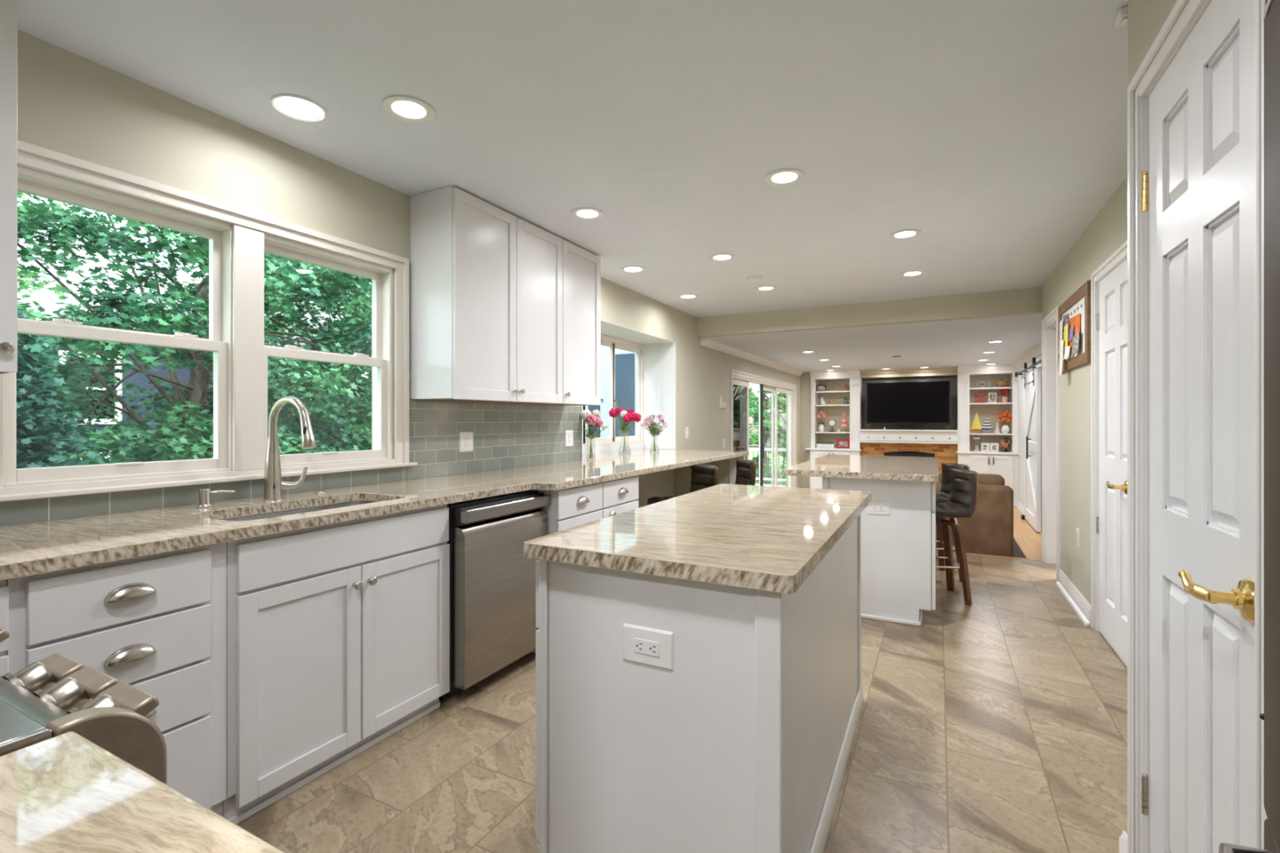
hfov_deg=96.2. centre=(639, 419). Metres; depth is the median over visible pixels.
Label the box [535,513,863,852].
base cabinet
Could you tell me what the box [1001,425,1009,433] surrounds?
round vase
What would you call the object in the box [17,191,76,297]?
maple tree
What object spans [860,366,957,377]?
wall
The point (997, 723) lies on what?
floor
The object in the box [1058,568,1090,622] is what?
baseboard
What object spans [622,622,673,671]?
wall outlet
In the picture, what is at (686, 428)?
light switch
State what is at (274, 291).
maple tree
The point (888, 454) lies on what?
hood
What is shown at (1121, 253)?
trim
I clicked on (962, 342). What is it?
ceiling
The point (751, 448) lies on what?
railing
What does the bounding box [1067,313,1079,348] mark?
paper
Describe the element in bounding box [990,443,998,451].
picture frame
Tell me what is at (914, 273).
recessed light
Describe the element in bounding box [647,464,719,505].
bar stool
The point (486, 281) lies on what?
upper cabinet
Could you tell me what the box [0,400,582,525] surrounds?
backsplash
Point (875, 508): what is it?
receptacle
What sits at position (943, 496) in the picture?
bar stool
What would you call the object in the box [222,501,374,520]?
sink
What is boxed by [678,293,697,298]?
recessed light
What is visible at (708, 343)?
trim
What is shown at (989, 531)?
sofa
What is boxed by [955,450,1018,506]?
base cabinet
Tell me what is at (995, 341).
recessed light
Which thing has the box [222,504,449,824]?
base cabinet
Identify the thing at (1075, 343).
paper
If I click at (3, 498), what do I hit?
trim
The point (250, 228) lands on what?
trim
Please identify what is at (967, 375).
bookcase
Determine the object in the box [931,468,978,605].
bar stool
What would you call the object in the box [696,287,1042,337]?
wall header
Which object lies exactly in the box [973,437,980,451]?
candle jar
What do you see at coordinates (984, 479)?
cushion
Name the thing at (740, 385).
door
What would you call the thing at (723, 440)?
wall outlet
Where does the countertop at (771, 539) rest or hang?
on the base cabinet at (744, 746)
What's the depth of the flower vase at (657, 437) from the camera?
5.61 m
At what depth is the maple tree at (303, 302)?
11.15 m
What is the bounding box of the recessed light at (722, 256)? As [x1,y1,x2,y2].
[709,253,735,261]
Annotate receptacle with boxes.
[465,435,469,447]
[568,434,571,443]
[634,638,659,657]
[872,505,884,511]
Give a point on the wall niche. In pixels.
(953, 379)
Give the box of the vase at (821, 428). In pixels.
[818,424,824,431]
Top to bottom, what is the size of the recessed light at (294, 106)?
0.008 m
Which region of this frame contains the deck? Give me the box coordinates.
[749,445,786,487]
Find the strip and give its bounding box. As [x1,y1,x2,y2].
[1055,581,1090,626]
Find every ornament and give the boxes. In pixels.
[969,411,982,433]
[981,417,993,433]
[995,378,1008,386]
[1000,437,1011,452]
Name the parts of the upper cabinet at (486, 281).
cabinet door, knob, knob, cabinet door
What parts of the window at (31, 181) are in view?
sash, sash, lift rail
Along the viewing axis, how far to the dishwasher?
2.62 m
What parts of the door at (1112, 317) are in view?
raised panel, raised panel, raised panel, lever handle, raised panel, raised panel, raised panel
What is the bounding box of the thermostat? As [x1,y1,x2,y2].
[719,395,725,408]
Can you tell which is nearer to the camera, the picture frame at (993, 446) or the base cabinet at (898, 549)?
the base cabinet at (898, 549)
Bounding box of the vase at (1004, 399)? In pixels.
[1001,396,1007,402]
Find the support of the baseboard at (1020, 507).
attached to the wall at (1020, 377)
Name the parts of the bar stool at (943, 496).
leg, padded seat, leg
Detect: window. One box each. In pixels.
[0,164,232,487]
[264,233,391,466]
[581,333,642,446]
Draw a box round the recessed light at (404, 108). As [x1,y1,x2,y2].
[382,95,435,123]
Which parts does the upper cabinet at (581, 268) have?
cabinet door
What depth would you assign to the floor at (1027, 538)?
7.41 m
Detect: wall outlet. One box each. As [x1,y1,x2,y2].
[459,431,473,452]
[564,430,573,446]
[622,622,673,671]
[722,439,725,448]
[866,500,890,515]
[1076,528,1079,547]
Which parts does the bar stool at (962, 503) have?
swivel plate, leg, padded seat, leg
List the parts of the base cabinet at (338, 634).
cabinet door, false drawer, knob, knob, cabinet door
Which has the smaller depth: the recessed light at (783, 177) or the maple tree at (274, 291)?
the recessed light at (783, 177)
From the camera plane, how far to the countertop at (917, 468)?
3.81 m
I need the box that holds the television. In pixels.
[866,380,950,430]
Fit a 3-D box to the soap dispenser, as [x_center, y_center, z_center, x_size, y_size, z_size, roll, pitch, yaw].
[-1.569,0.288,2.121,0.114,0.066,0.048,0,0,-19]
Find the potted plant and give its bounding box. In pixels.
[843,396,848,404]
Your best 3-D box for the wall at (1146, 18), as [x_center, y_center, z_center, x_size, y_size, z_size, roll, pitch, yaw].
[0.643,0.015,-0.671,0.840,2.440,4.600,0,0,27]
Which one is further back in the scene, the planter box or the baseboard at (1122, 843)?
the planter box
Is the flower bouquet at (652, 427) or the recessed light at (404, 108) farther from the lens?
the flower bouquet at (652, 427)
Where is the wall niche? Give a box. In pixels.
[862,375,957,430]
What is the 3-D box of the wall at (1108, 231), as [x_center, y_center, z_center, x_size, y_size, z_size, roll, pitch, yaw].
[2.829,0.158,3.163,0.450,2.725,4.220,0,0,27]
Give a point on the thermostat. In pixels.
(722, 405)
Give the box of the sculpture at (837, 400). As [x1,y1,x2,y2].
[827,400,840,404]
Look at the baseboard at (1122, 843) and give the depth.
1.56 m
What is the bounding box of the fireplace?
[860,442,957,475]
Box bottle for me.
[993,422,1000,433]
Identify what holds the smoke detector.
attached to the ceiling at (995, 131)
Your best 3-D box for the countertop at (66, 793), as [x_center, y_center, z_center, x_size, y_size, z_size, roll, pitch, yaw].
[-0.523,0.340,0.194,0.488,0.038,0.658,0,0,27]
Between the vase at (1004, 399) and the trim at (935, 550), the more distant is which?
the vase at (1004, 399)
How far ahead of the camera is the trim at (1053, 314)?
4.78 m
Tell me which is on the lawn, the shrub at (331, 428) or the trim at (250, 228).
the shrub at (331, 428)
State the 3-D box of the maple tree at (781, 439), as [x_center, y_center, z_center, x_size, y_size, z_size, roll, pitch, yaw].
[4.202,-0.264,19.348,5.576,5.104,5.664,0,0,41]
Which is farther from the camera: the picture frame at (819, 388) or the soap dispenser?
the picture frame at (819, 388)
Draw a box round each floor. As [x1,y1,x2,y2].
[235,551,1127,852]
[1013,506,1041,559]
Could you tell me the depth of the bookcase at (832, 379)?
11.70 m
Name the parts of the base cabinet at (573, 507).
drawer, drawer, cup pull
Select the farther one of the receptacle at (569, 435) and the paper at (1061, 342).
the receptacle at (569, 435)
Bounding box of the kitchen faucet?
[262,395,316,499]
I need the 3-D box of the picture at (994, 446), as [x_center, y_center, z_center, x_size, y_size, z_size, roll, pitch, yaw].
[6.396,0.497,10.361,0.060,0.085,0.007,0,0,27]
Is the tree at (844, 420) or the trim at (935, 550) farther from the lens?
the tree at (844, 420)
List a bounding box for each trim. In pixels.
[0,139,408,495]
[0,462,417,502]
[700,337,804,376]
[730,368,796,487]
[935,550,1041,560]
[1013,342,1041,368]
[1041,305,1060,581]
[1090,240,1127,631]
[1127,0,1267,852]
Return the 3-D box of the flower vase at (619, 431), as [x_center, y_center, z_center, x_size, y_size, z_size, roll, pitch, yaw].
[-0.144,0.210,5.369,0.116,0.220,0.116,0,0,27]
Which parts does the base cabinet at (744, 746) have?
drawer, drawer, corner post, corner post, moulding, corner post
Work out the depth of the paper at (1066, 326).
4.03 m
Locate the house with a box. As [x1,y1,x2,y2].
[17,237,365,460]
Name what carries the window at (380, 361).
in the wall at (68, 103)
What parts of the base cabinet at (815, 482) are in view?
cabinet door, cabinet door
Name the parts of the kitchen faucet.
lever handle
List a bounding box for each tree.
[16,297,108,468]
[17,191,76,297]
[17,192,372,466]
[142,254,372,448]
[264,258,372,417]
[749,382,786,445]
[749,383,786,484]
[840,412,848,431]
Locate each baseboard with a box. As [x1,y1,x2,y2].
[1016,501,1041,534]
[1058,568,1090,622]
[1119,831,1127,852]
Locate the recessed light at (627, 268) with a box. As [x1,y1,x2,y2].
[621,266,644,272]
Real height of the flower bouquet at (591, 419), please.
0.391 m
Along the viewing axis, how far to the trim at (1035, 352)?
8.49 m
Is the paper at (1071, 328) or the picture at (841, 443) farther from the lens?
the picture at (841, 443)
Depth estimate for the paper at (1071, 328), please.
3.88 m
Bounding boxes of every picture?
[838,440,847,446]
[989,393,995,401]
[992,444,996,449]
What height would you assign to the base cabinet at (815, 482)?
0.944 m
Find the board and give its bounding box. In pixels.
[1057,280,1090,373]
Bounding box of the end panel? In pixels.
[674,455,745,497]
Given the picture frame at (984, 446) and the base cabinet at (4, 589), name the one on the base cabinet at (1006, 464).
the picture frame at (984, 446)
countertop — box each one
[0,448,748,581]
[0,731,284,852]
[524,484,871,593]
[782,454,937,482]
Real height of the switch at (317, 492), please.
0.008 m
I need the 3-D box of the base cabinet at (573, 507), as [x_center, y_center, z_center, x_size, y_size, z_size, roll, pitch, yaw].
[-0.652,0.797,3.340,0.804,0.874,0.447,0,0,27]
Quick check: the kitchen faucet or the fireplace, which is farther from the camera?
the fireplace
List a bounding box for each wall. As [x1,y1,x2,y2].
[6,29,799,525]
[800,372,810,488]
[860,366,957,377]
[1017,354,1041,524]
[1042,176,1127,604]
[1128,0,1177,85]
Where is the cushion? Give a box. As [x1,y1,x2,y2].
[937,472,1004,485]
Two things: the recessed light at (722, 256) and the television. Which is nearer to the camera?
the recessed light at (722, 256)
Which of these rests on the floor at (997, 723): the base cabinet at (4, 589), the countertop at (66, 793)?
the base cabinet at (4, 589)
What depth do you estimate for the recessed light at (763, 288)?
5.24 m
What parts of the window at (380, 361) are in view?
sash, sash, lift rail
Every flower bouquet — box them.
[581,409,609,458]
[608,399,641,452]
[640,413,669,451]
[817,411,826,424]
[996,410,1012,426]
[1000,388,1008,396]
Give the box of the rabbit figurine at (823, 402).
[820,396,826,404]
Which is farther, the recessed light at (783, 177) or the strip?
the strip
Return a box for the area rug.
[1013,538,1026,558]
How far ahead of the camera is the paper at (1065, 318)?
4.12 m
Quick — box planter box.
[816,441,835,448]
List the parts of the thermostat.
plate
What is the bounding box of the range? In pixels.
[0,626,166,784]
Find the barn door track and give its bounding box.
[1014,359,1041,377]
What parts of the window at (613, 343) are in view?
sash, sash, sash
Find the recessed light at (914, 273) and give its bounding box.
[899,270,925,276]
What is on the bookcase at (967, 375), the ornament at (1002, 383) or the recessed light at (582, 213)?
the ornament at (1002, 383)
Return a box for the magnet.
[1263,0,1271,17]
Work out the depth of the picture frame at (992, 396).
10.37 m
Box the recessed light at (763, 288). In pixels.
[755,285,776,291]
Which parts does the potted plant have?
pot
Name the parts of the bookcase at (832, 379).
shelf, shelf, shelf, panel, cornice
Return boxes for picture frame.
[816,384,826,391]
[836,439,849,448]
[981,443,989,451]
[988,392,996,403]
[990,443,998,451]
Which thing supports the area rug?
on the floor at (1027, 538)
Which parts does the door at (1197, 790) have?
raised panel, raised panel, raised panel, lever handle, raised panel, raised panel, raised panel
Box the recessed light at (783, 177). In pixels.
[764,168,804,186]
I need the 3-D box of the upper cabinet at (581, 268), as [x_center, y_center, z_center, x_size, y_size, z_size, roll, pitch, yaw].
[-0.528,-0.654,4.061,0.358,1.097,0.477,0,0,27]
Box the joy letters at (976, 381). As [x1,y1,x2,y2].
[976,381,991,387]
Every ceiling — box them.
[17,0,1128,317]
[704,313,1042,372]
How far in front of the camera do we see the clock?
11.65 m
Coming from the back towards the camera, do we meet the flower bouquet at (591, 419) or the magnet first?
the flower bouquet at (591, 419)
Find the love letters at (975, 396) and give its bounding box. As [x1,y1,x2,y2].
[974,391,986,403]
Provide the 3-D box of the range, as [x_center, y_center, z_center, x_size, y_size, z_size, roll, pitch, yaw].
[-1.055,0.765,0.537,0.763,0.899,0.742,0,0,27]
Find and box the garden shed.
[585,345,635,438]
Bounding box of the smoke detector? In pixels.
[746,275,762,282]
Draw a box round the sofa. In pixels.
[935,472,1013,557]
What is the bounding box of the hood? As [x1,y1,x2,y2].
[884,452,934,457]
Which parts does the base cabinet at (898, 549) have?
corner post, moulding, drawer, cabinet door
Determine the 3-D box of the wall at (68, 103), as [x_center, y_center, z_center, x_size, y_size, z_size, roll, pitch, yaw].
[-0.070,0.177,5.838,0.460,2.885,15.500,0,0,27]
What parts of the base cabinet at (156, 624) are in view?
drawer, drawer, cup pull, cup pull, drawer, cup pull, drawer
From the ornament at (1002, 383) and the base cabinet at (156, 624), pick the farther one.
the ornament at (1002, 383)
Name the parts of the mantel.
rail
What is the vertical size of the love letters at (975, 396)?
0.205 m
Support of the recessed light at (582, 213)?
in the ceiling at (995, 131)
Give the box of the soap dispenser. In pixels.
[196,488,235,508]
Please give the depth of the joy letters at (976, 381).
10.43 m
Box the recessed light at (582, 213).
[571,207,604,220]
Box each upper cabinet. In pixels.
[0,0,17,373]
[409,185,562,404]
[527,239,600,405]
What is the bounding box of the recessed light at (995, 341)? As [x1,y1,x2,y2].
[987,340,1003,342]
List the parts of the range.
cooktop trim, knob, control panel, knob, knob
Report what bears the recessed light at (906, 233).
in the ceiling at (995, 131)
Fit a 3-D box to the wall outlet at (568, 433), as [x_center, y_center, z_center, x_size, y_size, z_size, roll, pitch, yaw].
[-0.540,0.143,4.403,0.008,0.124,0.104,0,0,27]
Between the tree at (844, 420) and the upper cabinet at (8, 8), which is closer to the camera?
the upper cabinet at (8, 8)
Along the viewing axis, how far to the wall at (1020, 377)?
9.64 m
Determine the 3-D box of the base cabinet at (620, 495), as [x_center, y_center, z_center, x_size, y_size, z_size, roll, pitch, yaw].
[-0.443,0.797,3.742,0.804,0.874,0.455,0,0,27]
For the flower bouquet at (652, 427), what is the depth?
5.60 m
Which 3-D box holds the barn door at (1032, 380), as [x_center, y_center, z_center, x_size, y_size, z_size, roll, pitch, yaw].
[5.603,0.323,8.257,0.106,2.355,1.280,0,0,27]
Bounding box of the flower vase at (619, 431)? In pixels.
[618,431,630,454]
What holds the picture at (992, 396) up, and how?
attached to the picture frame at (992, 396)
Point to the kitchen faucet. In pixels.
(273, 485)
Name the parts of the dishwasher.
control panel, door, bar handle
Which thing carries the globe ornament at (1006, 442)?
on the base cabinet at (1006, 464)
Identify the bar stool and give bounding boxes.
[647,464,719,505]
[735,459,756,485]
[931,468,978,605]
[935,462,969,582]
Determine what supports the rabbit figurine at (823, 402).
on the bookcase at (832, 379)
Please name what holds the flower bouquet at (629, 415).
in the flower vase at (619, 431)
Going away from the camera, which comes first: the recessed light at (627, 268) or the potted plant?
the recessed light at (627, 268)
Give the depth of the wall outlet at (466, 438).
3.44 m
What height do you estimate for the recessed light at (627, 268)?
0.008 m
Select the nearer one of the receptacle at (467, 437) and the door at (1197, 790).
the door at (1197, 790)
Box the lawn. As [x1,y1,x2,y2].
[749,450,786,484]
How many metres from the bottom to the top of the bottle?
0.190 m
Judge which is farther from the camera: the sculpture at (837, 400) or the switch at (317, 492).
the sculpture at (837, 400)
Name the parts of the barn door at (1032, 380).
pull handle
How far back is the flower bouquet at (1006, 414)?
10.25 m
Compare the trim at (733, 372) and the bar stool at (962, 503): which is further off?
the trim at (733, 372)
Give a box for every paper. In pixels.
[1057,339,1063,378]
[1058,319,1062,353]
[1062,313,1068,333]
[1062,323,1068,358]
[1062,345,1070,359]
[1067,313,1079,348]
[1067,324,1073,341]
[1071,330,1079,356]
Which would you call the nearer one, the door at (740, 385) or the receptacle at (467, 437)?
the receptacle at (467, 437)
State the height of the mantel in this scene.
0.254 m
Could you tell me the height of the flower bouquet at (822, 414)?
0.300 m
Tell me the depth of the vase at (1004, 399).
10.25 m
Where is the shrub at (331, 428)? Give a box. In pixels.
[208,411,372,458]
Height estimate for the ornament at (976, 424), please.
0.399 m
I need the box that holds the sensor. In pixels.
[1115,5,1128,27]
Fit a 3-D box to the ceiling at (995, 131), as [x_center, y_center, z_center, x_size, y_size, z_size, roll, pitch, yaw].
[0.657,-1.265,1.811,4.900,0.120,9.020,0,0,27]
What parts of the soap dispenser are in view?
spout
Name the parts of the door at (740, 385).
glass pane, sliding panel, sliding panel, sliding panel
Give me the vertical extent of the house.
5.900 m
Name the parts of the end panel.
post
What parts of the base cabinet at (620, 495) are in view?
cup pull, drawer, cup pull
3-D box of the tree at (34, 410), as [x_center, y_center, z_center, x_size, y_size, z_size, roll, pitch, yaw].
[-3.908,0.711,3.276,2.102,3.088,2.258,0,0,-39]
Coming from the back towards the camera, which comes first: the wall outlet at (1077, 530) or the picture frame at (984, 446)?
the picture frame at (984, 446)
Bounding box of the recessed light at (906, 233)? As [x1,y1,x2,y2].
[888,229,921,239]
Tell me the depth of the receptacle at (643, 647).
1.38 m
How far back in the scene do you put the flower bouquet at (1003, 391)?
10.26 m
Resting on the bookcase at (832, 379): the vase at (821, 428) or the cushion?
the vase at (821, 428)
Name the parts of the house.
pane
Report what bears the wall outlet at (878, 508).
attached to the base cabinet at (898, 549)
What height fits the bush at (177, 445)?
2.460 m
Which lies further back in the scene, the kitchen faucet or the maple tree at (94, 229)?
the maple tree at (94, 229)
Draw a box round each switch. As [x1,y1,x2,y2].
[315,491,326,493]
[685,426,688,438]
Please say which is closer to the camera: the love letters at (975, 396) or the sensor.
the sensor
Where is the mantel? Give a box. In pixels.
[859,429,957,444]
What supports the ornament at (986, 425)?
on the bookcase at (967, 375)
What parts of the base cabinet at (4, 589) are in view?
drawer, cabinet door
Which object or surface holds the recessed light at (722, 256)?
in the ceiling at (995, 131)
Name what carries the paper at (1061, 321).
attached to the board
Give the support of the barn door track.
attached to the wall at (1020, 377)
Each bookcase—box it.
[809,369,862,448]
[957,364,1017,452]
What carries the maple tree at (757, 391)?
on the lawn
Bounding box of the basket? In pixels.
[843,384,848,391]
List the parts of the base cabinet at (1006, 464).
cabinet door, cabinet door, moulding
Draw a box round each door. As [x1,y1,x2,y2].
[733,375,794,487]
[1023,357,1040,532]
[1096,258,1127,666]
[1141,0,1254,852]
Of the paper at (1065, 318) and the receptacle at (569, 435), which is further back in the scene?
the receptacle at (569, 435)
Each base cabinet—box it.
[0,580,8,676]
[6,542,226,817]
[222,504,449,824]
[531,482,602,653]
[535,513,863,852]
[600,475,638,518]
[804,447,861,488]
[822,476,935,626]
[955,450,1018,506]
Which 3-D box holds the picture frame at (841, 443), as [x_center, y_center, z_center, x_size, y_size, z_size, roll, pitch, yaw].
[4.099,0.482,11.573,0.245,0.185,0.058,0,0,27]
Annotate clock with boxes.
[828,419,835,431]
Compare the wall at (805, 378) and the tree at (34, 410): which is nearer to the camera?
the tree at (34, 410)
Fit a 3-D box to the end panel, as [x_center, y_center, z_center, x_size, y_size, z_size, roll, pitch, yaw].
[0.723,0.797,6.024,0.773,0.874,0.050,0,0,27]
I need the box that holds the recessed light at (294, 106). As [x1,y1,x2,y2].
[270,93,327,121]
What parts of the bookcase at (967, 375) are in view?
cornice, panel, shelf, shelf, shelf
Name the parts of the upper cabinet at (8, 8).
knob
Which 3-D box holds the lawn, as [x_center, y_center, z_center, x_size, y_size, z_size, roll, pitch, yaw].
[-16.709,2.335,19.932,41.980,0.200,70.000,0,0,27]
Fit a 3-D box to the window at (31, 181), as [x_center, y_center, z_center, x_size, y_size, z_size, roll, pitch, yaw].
[-1.847,-0.290,2.056,0.128,1.010,0.660,0,0,27]
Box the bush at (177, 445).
[61,397,346,466]
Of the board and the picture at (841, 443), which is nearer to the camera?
the board
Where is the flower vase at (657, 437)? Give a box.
[649,436,659,453]

